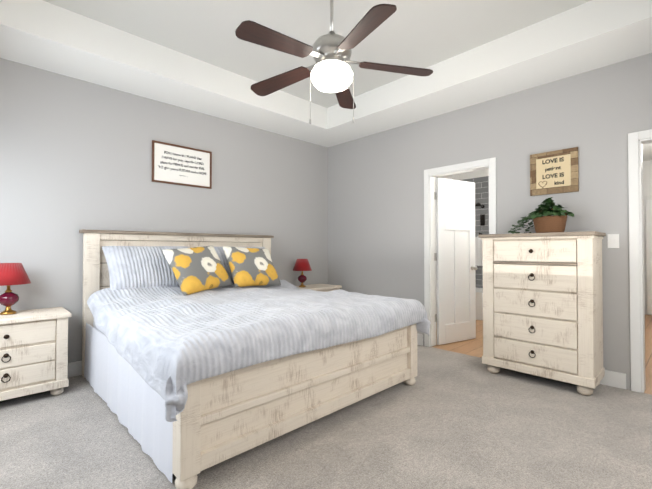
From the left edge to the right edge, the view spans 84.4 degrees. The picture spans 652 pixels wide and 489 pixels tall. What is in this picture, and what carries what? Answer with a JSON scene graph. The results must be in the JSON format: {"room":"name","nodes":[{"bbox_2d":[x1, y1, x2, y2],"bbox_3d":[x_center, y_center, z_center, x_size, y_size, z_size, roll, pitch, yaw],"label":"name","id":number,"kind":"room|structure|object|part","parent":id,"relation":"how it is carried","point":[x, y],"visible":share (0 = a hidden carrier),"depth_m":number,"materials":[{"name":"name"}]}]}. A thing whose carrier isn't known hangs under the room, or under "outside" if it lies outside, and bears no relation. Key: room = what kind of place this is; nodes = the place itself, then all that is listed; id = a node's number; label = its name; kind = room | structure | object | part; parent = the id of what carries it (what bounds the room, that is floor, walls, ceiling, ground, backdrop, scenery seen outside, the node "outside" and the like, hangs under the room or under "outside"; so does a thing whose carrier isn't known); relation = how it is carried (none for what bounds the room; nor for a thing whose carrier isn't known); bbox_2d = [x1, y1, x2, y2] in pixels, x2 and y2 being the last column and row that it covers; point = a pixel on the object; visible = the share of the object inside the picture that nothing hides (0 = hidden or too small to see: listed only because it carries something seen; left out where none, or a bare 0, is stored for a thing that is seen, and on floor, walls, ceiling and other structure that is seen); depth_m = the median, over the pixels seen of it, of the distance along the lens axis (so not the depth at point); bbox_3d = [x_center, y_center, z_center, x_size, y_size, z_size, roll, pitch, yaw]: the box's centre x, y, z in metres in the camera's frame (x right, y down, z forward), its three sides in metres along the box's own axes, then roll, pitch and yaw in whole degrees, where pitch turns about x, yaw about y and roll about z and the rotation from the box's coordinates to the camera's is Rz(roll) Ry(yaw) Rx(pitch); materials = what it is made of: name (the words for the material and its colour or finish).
{"room":"bedroom","nodes":[
{"label":"bedroom","id":0,"kind":"room"},
{"bbox_2d":[0,58,327,362],"bbox_3d":[-1.669,-0.345,4.013,4.840,3.120,0.120,1,-1,-44],"label":"wall","id":1,"kind":"structure","parent":0,"point":[75,155],"depth_m":3.55,"materials":[{"name":"grey paint"}]},
{"bbox_2d":[68,361,81,377],"bbox_3d":[-1.620,1.149,3.942,4.600,0.130,0.019,1,-1,-44],"label":"baseboard","id":2,"kind":"structure","parent":1,"relation":"attached to","point":[74,368],"depth_m":3.28,"materials":[{"name":"white"}]},
{"bbox_2d":[152,140,211,188],"bbox_3d":[-1.584,-0.873,3.997,0.660,0.435,0.022,1,-1,-44],"label":"framed picture","id":3,"kind":"object","parent":1,"relation":"attached to","point":[174,164],"visible":1,"depth_m":3.98,"materials":[{"name":"brown"}]},
{"bbox_2d":[43,0,590,107],"bbox_3d":[-0.033,-1.879,2.333,4.600,0.100,4.600,1,-1,-44],"label":"ceiling","id":4,"kind":"structure","parent":0,"point":[419,33],"depth_m":3.00,"materials":[{"name":"grey paint"}]},
{"bbox_2d":[235,0,432,123],"bbox_3d":[0.001,-1.302,2.299,1.234,1.055,1.276,1,-1,-44],"label":"fan","id":5,"kind":"object","parent":4,"relation":"hanging from","point":[331,54],"visible":1,"depth_m":2.22,"materials":[{"name":"brown wood"}]},
{"bbox_3d":[-0.280,-1.155,2.045,0.485,0.008,0.140,-5,-8,-41],"label":"blade","id":6,"kind":"part","parent":5,"relation":"part of","materials":[{"name":"brown wood"}]},
{"bbox_3d":[-0.324,-1.148,2.538,0.485,0.008,0.140,-6,-15,31],"label":"blade","id":7,"kind":"part","parent":5,"relation":"part of","materials":[{"name":"brown wood"}]},
{"bbox_3d":[0.038,-1.072,2.321,0.272,0.152,0.272,1,-1,-44],"label":"glass","id":8,"kind":"part","parent":5,"relation":"part of","materials":[{"name":"white glass"}]},
{"bbox_3d":[0.038,-1.486,2.326,0.256,0.685,0.256,1,-1,-44],"label":"motor","id":9,"kind":"part","parent":5,"relation":"part of","materials":[{"name":"silver metal"}]},
{"bbox_3d":[0.132,-1.145,2.732,0.140,0.008,0.485,11,-3,14],"label":"blade","id":10,"kind":"part","parent":5,"relation":"part of","materials":[{"name":"brown wood"}]},
{"bbox_3d":[0.203,-1.156,1.934,0.140,0.008,0.485,-11,8,-22],"label":"blade","id":11,"kind":"part","parent":5,"relation":"part of","materials":[{"name":"brown wood"}]},
{"bbox_3d":[0.457,-1.150,2.359,0.485,0.008,0.140,5,10,-5],"label":"blade","id":12,"kind":"part","parent":5,"relation":"part of","materials":[{"name":"brown wood"}]},
{"bbox_2d":[0,344,651,488],"bbox_3d":[-0.076,1.220,2.248,4.720,0.060,4.840,1,-1,-44],"label":"floor carpet","id":13,"kind":"object","parent":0,"point":[450,420],"visible":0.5,"depth_m":2.16,"materials":[{"name":"grey carpet"}]},
{"bbox_2d":[0,307,70,400],"bbox_3d":[-2.472,0.873,2.768,0.776,0.650,0.457,1,-1,-44],"label":"nightstand","id":14,"kind":"object","parent":13,"relation":"on","point":[33,351],"visible":1,"depth_m":2.74,"materials":[{"name":"beige wood"}]},
{"bbox_2d":[0,263,30,314],"bbox_3d":[-2.505,0.347,2.838,0.275,0.400,0.275,1,-1,-44],"label":"lamp","id":15,"kind":"object","parent":14,"relation":"on","point":[13,273],"visible":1,"depth_m":2.80,"materials":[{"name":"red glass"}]},
{"bbox_3d":[-2.505,0.230,2.840,0.275,0.166,0.275,1,-1,-44],"label":"lamp shade","id":16,"kind":"part","parent":15,"relation":"part of","materials":[{"name":"red fabric"}]},
{"bbox_2d":[79,229,430,488],"bbox_3d":[-0.698,0.533,3.171,2.206,1.340,2.372,1,-1,-44],"label":"bed","id":17,"kind":"object","parent":13,"relation":"on","point":[201,352],"visible":1,"depth_m":2.38,"materials":[{"name":"white"}]},
{"bbox_3d":[-1.476,0.544,3.988,2.100,1.340,0.115,1,-1,-44],"label":"headboard","id":18,"kind":"part","parent":17,"relation":"part of","materials":[{"name":"beige wood"}]},
{"bbox_2d":[87,280,430,421],"bbox_3d":[-0.561,0.582,3.035,2.226,0.459,2.022,1,-1,-44],"label":"comforter","id":19,"kind":"object","parent":17,"relation":"on","point":[196,345],"depth_m":2.28,"materials":[{"name":"grey fabric"}]},
{"bbox_3d":[0.019,0.907,2.428,2.044,0.572,0.104,1,-1,-44],"label":"footboard","id":20,"kind":"part","parent":17,"relation":"part of","materials":[{"name":"beige wood"}]},
{"bbox_2d":[296,284,341,291],"bbox_3d":[-0.201,0.903,4.951,0.756,0.650,0.457,1,-1,-44],"label":"nightstand","id":21,"kind":"object","parent":13,"relation":"on","point":[323,287],"visible":0.06,"depth_m":4.95,"materials":[{"name":"beige wood"}]},
{"bbox_2d":[293,259,311,286],"bbox_3d":[-0.322,0.386,4.882,0.262,0.380,0.262,1,-1,-44],"label":"lamp","id":22,"kind":"object","parent":21,"relation":"on","point":[302,265],"visible":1,"depth_m":4.82,"materials":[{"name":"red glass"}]},
{"bbox_3d":[-0.322,0.275,4.883,0.262,0.158,0.262,1,-1,-44],"label":"lamp shade","id":23,"kind":"part","parent":22,"relation":"part of","materials":[{"name":"red fabric"}]},
{"bbox_2d":[478,231,605,395],"bbox_3d":[1.912,0.554,3.226,0.452,1.300,0.900,1,-1,-44],"label":"chest","id":24,"kind":"object","parent":13,"relation":"on","point":[542,304],"visible":0.98,"depth_m":3.02,"materials":[{"name":"beige wood"}]},
{"bbox_2d":[508,197,573,233],"bbox_3d":[1.940,-0.260,3.269,0.332,0.327,0.561,1,-1,-44],"label":"plant","id":25,"kind":"object","parent":24,"relation":"on","point":[547,222],"visible":1,"depth_m":3.15,"materials":[{"name":"green plant"}]},
{"bbox_2d":[533,209,567,232],"bbox_3d":[1.990,-0.208,3.200,0.218,0.220,0.272,1,-1,-44],"label":"flower pot","id":26,"kind":"object","parent":24,"relation":"on","point":[549,223],"depth_m":3.12,"materials":[{"name":"brown ceramic"}]},
{"bbox_2d":[0,0,651,146],"bbox_3d":[-0.033,-1.689,2.330,4.600,0.280,4.600,1,-1,-44],"label":"ceiling","id":27,"kind":"structure","parent":0,"point":[579,39],"depth_m":3.25,"materials":[{"name":"white paint"}]},
{"bbox_2d":[436,175,451,287],"bbox_3d":[1.514,-0.125,6.211,2.800,2.740,0.120,1,-1,-44],"label":"wall","id":28,"kind":"structure","parent":0,"point":[447,177],"depth_m":6.61,"materials":[{"name":"white paint"}]},
{"bbox_2d":[452,169,488,179],"bbox_3d":[3.399,-0.125,6.185,0.120,2.740,2.530,1,-1,-44],"label":"tiled wall","id":29,"kind":"structure","parent":0,"point":[473,174],"depth_m":6.79,"materials":[{"name":"white"}]},
{"bbox_2d":[436,176,488,319],"bbox_3d":[2.756,-0.005,6.224,0.749,2.500,1.580,1,-1,-44],"label":"tile panel","id":30,"kind":"object","parent":29,"relation":"attached to","point":[481,190],"visible":0.04,"depth_m":6.62,"materials":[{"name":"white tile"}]},
{"bbox_2d":[475,202,484,225],"bbox_3d":[2.790,-0.556,6.529,0.271,0.411,0.140,1,-1,-44],"label":"shower head","id":31,"kind":"object","parent":30,"relation":"attached to","point":[482,218],"visible":0.92,"depth_m":6.59},
{"bbox_2d":[328,53,651,389],"bbox_3d":[1.710,-0.347,3.905,0.120,3.120,4.720,1,-1,-44],"label":"wall","id":32,"kind":"structure","parent":0,"point":[376,209],"depth_m":3.67,"materials":[{"name":"grey paint"}]},
{"bbox_2d":[417,334,422,344],"bbox_3d":[0.611,1.162,4.929,0.016,0.130,1.610,1,-1,-44],"label":"baseboard","id":33,"kind":"structure","parent":32,"relation":"attached to","point":[419,336],"depth_m":4.36,"materials":[{"name":"white wood"}]},
{"bbox_2d":[434,192,436,321],"bbox_3d":[1.328,0.149,4.359,0.049,1.570,0.010,1,-1,-44],"label":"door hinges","id":34,"kind":"structure","parent":32,"relation":"attached to","point":[435,198],"depth_m":4.36,"materials":[{"name":"silver metal"}]},
{"bbox_2d":[436,178,475,344],"bbox_3d":[1.644,0.203,4.526,0.673,2.022,0.035,0,-1,-30],"label":"door leaf","id":35,"kind":"structure","parent":32,"relation":"in","point":[456,277],"depth_m":4.49,"materials":[{"name":"white wood"}]},
{"bbox_2d":[424,157,496,346],"bbox_3d":[1.530,0.156,4.085,0.160,2.120,0.840,1,-1,-44],"label":"door frame","id":36,"kind":"structure","parent":32,"relation":"attached to","point":[431,175],"depth_m":4.29,"materials":[{"name":"white wood"}]},
{"bbox_2d":[530,147,578,195],"bbox_3d":[2.126,-0.674,3.366,0.025,0.400,0.390,1,-1,-44],"label":"picture","id":37,"kind":"object","parent":32,"relation":"attached to","point":[555,172],"visible":1,"depth_m":3.35,"materials":[{"name":"beige wood"}]},
{"bbox_2d":[600,370,625,389],"bbox_3d":[2.138,1.140,3.339,0.018,0.130,1.000,1,-1,-44],"label":"baseboard","id":38,"kind":"structure","parent":32,"relation":"attached to","point":[614,379],"depth_m":3.03,"materials":[{"name":"white"}]},
{"bbox_2d":[607,234,618,247],"bbox_3d":[2.436,-0.029,3.050,0.012,0.120,0.078,1,-1,-44],"label":"switch plate","id":39,"kind":"object","parent":32,"relation":"attached to","point":[613,240],"visible":1,"depth_m":3.05,"materials":[{"name":"white plastic"}]},
{"bbox_2d":[628,129,651,392],"bbox_3d":[2.902,0.136,2.658,0.160,2.120,1.000,1,-1,-44],"label":"door frame","id":40,"kind":"structure","parent":32,"relation":"attached to","point":[637,140],"depth_m":2.94,"materials":[{"name":"white wood"}]},
{"bbox_2d":[432,315,651,394],"bbox_3d":[3.409,1.268,5.600,4.950,0.058,4.840,1,-1,-44],"label":"floor","id":41,"kind":"structure","parent":0,"point":[472,347],"depth_m":4.31,"materials":[{"name":"brown wood"}]},
{"bbox_2d":[643,160,651,195],"bbox_3d":[6.193,-0.127,6.021,0.120,2.740,1.320,1,-1,-44],"label":"wall","id":42,"kind":"structure","parent":0,"point":[647,178],"depth_m":6.41,"materials":[{"name":"white paint"}]},
{"bbox_2d":[643,195,651,314],"bbox_3d":[5.990,0.184,6.127,0.020,2.120,0.960,1,-1,-44],"label":"door frame","id":43,"kind":"structure","parent":42,"relation":"attached to","point":[648,197],"depth_m":6.42,"materials":[{"name":"white wood"}]},
{"bbox_2d":[646,200,651,314],"bbox_3d":[5.964,0.225,6.099,0.035,2.022,0.797,1,-1,-44],"label":"door leaf","id":44,"kind":"structure","parent":42,"relation":"in","point":[649,249],"depth_m":6.35,"materials":[{"name":"white wood"}]},
{"bbox_2d":[643,143,651,160],"bbox_3d":[4.497,-1.569,4.500,4.700,0.100,1.450,1,-1,-44],"label":"ceiling","id":45,"kind":"structure","parent":0,"point":[647,152],"depth_m":5.86,"materials":[{"name":"white paint"}]},
{"bbox_3d":[2.834,-0.184,6.621,0.066,0.070,0.060,1,-1,-44],"label":"towel hook","id":46,"kind":"object","parent":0,"visible":0},
{"bbox_2d":[475,237,482,265],"bbox_3d":[2.834,0.121,6.616,0.052,0.540,0.180,1,-1,-44],"label":"hanging towel","id":47,"kind":"object","parent":46,"relation":"hanging from","point":[478,253],"visible":0.58,"depth_m":6.62,"materials":[{"name":"white fabric"}]}
]}

